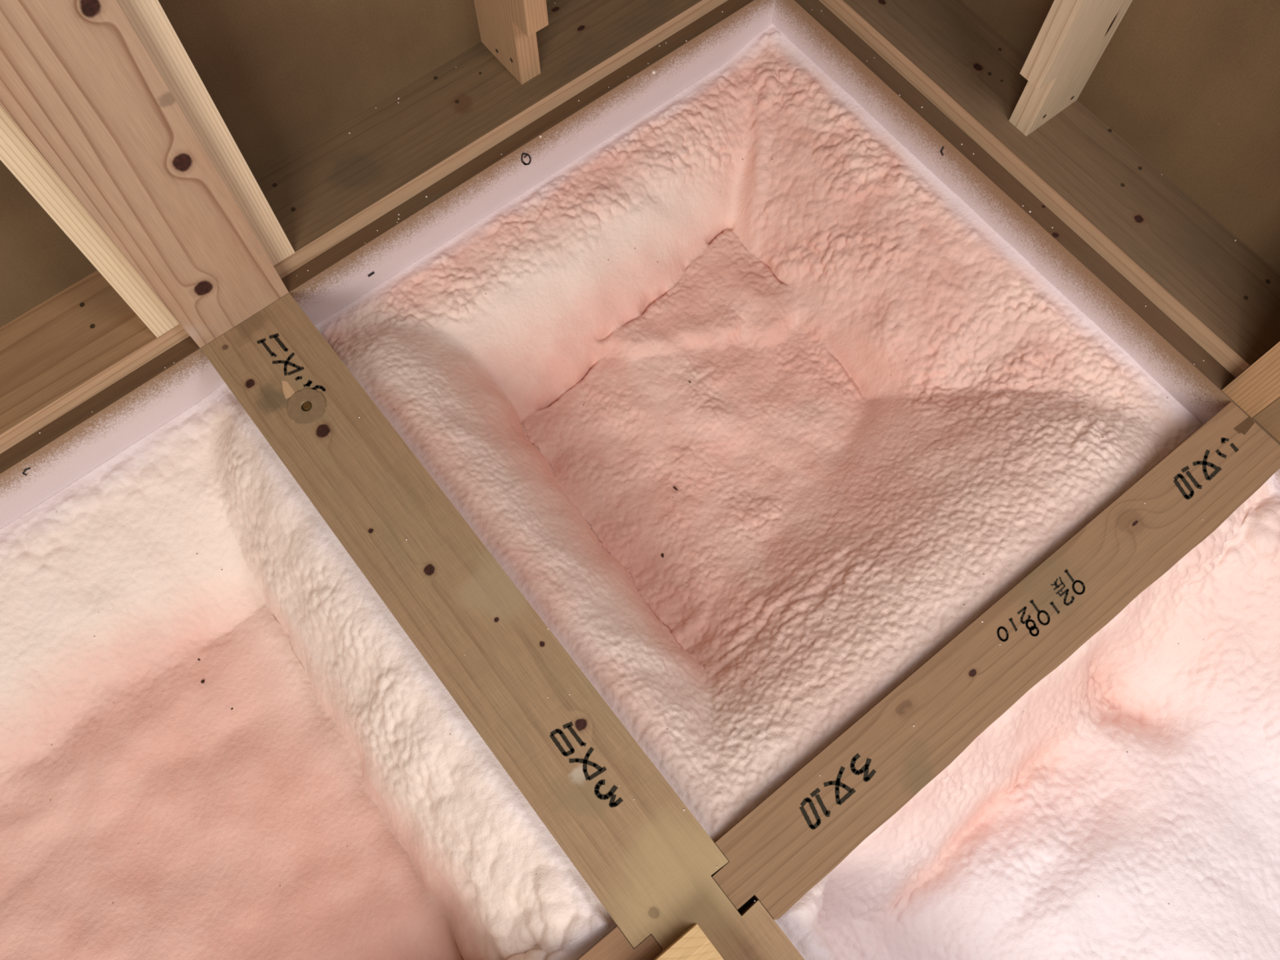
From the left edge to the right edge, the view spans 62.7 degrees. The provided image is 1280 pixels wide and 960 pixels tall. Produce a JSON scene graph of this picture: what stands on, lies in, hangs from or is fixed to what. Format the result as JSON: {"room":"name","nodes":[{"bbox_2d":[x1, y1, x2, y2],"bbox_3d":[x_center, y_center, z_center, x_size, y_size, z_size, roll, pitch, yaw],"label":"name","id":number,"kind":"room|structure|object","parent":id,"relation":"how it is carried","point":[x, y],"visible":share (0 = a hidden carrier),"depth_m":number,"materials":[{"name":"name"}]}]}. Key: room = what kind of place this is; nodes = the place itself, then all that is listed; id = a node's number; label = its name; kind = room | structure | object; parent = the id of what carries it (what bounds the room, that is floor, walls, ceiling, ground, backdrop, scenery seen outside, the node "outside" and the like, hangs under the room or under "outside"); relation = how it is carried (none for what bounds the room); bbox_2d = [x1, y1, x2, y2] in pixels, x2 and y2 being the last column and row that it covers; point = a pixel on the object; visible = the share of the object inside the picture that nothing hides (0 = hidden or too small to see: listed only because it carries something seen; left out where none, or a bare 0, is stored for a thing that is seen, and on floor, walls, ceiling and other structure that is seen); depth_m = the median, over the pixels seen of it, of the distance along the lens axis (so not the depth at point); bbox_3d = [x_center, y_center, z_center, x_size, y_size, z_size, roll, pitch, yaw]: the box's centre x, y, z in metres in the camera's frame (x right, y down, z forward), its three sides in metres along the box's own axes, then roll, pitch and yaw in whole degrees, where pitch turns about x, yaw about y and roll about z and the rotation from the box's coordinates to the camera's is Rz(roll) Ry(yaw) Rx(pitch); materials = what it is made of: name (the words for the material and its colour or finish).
{"room":"attic","nodes":[
{"label":"attic","id":0,"kind":"room"},
{"bbox_2d":[0,0,551,327],"bbox_3d":[-0.781,-0.544,0.122,2.560,2.570,0.009,-36,73,-13],"label":"wall","id":1,"kind":"structure","parent":0,"point":[281,76],"depth_m":1.19,"materials":[{"name":"brown wood"}]},
{"bbox_2d":[0,0,775,528],"bbox_3d":[-0.527,-0.205,1.305,1.994,0.120,0.144,-36,73,-13],"label":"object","id":2,"kind":"structure","parent":1,"relation":"attached to","point":[39,466],"depth_m":1.31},
{"bbox_2d":[0,270,189,453],"bbox_3d":[-0.919,0.045,1.128,0.910,0.029,0.122,-36,73,-13],"label":"plate","id":3,"kind":"object","parent":2,"relation":"on","point":[72,346],"visible":0.97,"depth_m":1.19,"materials":[{"name":"brown wood"}]},
{"bbox_2d":[0,104,179,337],"bbox_3d":[-0.548,-0.601,0.119,0.029,2.321,0.045,-36,73,-13],"label":"batten","id":4,"kind":"object","parent":3,"relation":"on","point":[18,153],"visible":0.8,"depth_m":1.00,"materials":[{"name":"brown wood"}]},
{"bbox_2d":[0,0,288,348],"bbox_3d":[-0.498,-0.652,0.154,0.120,2.350,0.120,-36,73,-13],"label":"wall post","id":5,"kind":"object","parent":2,"relation":"on","point":[77,78],"visible":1,"depth_m":0.95,"materials":[{"name":"brown wood"}]},
{"bbox_2d":[254,0,727,279],"bbox_3d":[-0.166,-0.511,1.343,0.768,0.029,0.122,-36,73,-13],"label":"plate","id":6,"kind":"object","parent":2,"relation":"on","point":[339,184],"visible":0.98,"depth_m":1.30,"materials":[{"name":"brown wood"}]},
{"bbox_2d":[116,0,294,265],"bbox_3d":[-0.428,-0.690,0.153,0.030,2.321,0.045,-36,73,-13],"label":"batten","id":7,"kind":"object","parent":6,"relation":"on","point":[148,19],"visible":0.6,"depth_m":1.00,"materials":[{"name":"brown wood"}]},
{"bbox_2d":[473,0,548,84],"bbox_3d":[-0.152,-0.941,0.250,0.031,2.321,0.118,-36,73,-13],"label":"stud","id":8,"kind":"object","parent":6,"relation":"on","point":[508,28],"visible":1,"depth_m":1.27,"materials":[{"name":"brown wood"}]},
{"bbox_2d":[200,293,804,959],"bbox_3d":[0.064,0.457,1.053,0.120,0.120,1.699,-36,73,-13],"label":"beam","id":9,"kind":"structure","parent":2,"relation":"attached to","point":[647,860],"depth_m":1.09,"materials":[{"name":"brown wood"}]},
{"bbox_2d":[287,388,326,424],"bbox_3d":[-0.379,-0.084,1.193,0.044,0.003,0.044,-36,73,-13],"label":"washer","id":10,"kind":"object","parent":9,"relation":"on","point":[305,406],"visible":1,"depth_m":1.19,"materials":[{"name":"wood"}]},
{"bbox_2d":[577,925,662,959],"bbox_3d":[-0.304,0.702,0.943,0.831,0.089,0.088,-36,73,-13],"label":"beam","id":11,"kind":"structure","parent":9,"relation":"attached to","point":[615,945],"depth_m":0.99,"materials":[{"name":"brown wood"}]},
{"bbox_2d":[653,923,724,959],"bbox_3d":[0.044,0.486,0.962,0.105,0.030,0.105,-36,73,-13],"label":"wood block","id":12,"kind":"object","parent":9,"relation":"on","point":[693,944],"visible":1,"depth_m":0.97,"materials":[{"name":"beige wood"}]},
{"bbox_2d":[711,401,1279,919],"bbox_3d":[0.394,0.188,1.141,0.790,0.090,0.091,-36,73,-13],"label":"beam","id":13,"kind":"structure","parent":9,"relation":"attached to","point":[806,828],"depth_m":1.09,"materials":[{"name":"brown wood"}]},
{"bbox_2d":[39,2,1236,951],"bbox_3d":[0.042,-0.136,1.199,1.230,0.034,1.003,-36,73,-13],"label":"crumbs","id":14,"kind":"object","parent":2,"relation":"on","point":[653,71],"visible":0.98,"depth_m":1.29,"materials":[{"name":"beige"}]},
{"bbox_2d":[960,0,1279,273],"bbox_3d":[0.853,-0.529,0.120,0.009,2.570,2.043,-36,73,-13],"label":"wall","id":15,"kind":"structure","parent":0,"point":[1193,86],"depth_m":1.19,"materials":[{"name":"brown wood"}]},
{"bbox_2d":[772,0,1279,484],"bbox_3d":[0.818,-0.011,1.234,0.147,0.120,1.850,-36,73,-13],"label":"beam","id":16,"kind":"structure","parent":15,"relation":"attached to","point":[1159,345],"depth_m":1.32,"materials":[{"name":"brown wood"}]},
{"bbox_2d":[818,0,1279,377],"bbox_3d":[0.504,-0.428,1.311,0.121,0.031,0.736,-36,73,-13],"label":"plate","id":17,"kind":"object","parent":16,"relation":"on","point":[1211,284],"visible":1,"depth_m":1.27,"materials":[{"name":"brown wood"}]},
{"bbox_2d":[1008,0,1133,136],"bbox_3d":[0.492,-0.865,0.221,0.120,2.319,0.031,-36,73,-13],"label":"stud","id":18,"kind":"object","parent":17,"relation":"on","point":[1073,36],"visible":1,"depth_m":1.18,"materials":[{"name":"beige wood"}]},
{"bbox_2d":[1222,341,1279,417],"bbox_3d":[0.729,-0.541,0.114,0.119,2.350,0.044,-36,73,-13],"label":"stud","id":19,"kind":"object","parent":16,"relation":"on","point":[1258,386],"visible":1,"depth_m":1.16,"materials":[{"name":"brown wood"}]},
{"bbox_2d":[1253,396,1279,442],"bbox_3d":[0.767,-0.497,0.097,0.118,2.350,0.075,-36,73,-13],"label":"wall post","id":20,"kind":"object","parent":16,"relation":"on","point":[1268,418],"visible":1,"depth_m":1.17,"materials":[{"name":"brown wood"}]},
{"bbox_3d":[-0.152,0.749,1.270,2.560,0.065,2.060,-36,73,-13],"label":"floor","id":21,"kind":"structure","parent":0,"visible":0},
{"bbox_2d":[0,382,617,959],"bbox_3d":[-0.553,0.410,1.194,0.731,0.316,0.790,-36,73,-13],"label":"foam","id":22,"kind":"object","parent":21,"relation":"on","point":[344,805],"visible":0.98,"depth_m":1.23,"materials":[{"name":"pink plastic"}]},
{"bbox_2d":[314,22,1203,842],"bbox_3d":[0.129,-0.093,1.389,0.770,0.314,0.790,-36,73,-13],"label":"foam","id":23,"kind":"object","parent":21,"relation":"on","point":[888,418],"visible":1,"depth_m":1.35,"materials":[{"name":"pink plastic"}]},
{"bbox_2d":[773,473,1279,959],"bbox_3d":[0.659,0.532,1.152,0.770,0.312,0.746,-36,73,-13],"label":"foam","id":24,"kind":"object","parent":21,"relation":"on","point":[1126,806],"visible":0.99,"depth_m":1.17,"materials":[{"name":"pink plastic"}]}
]}

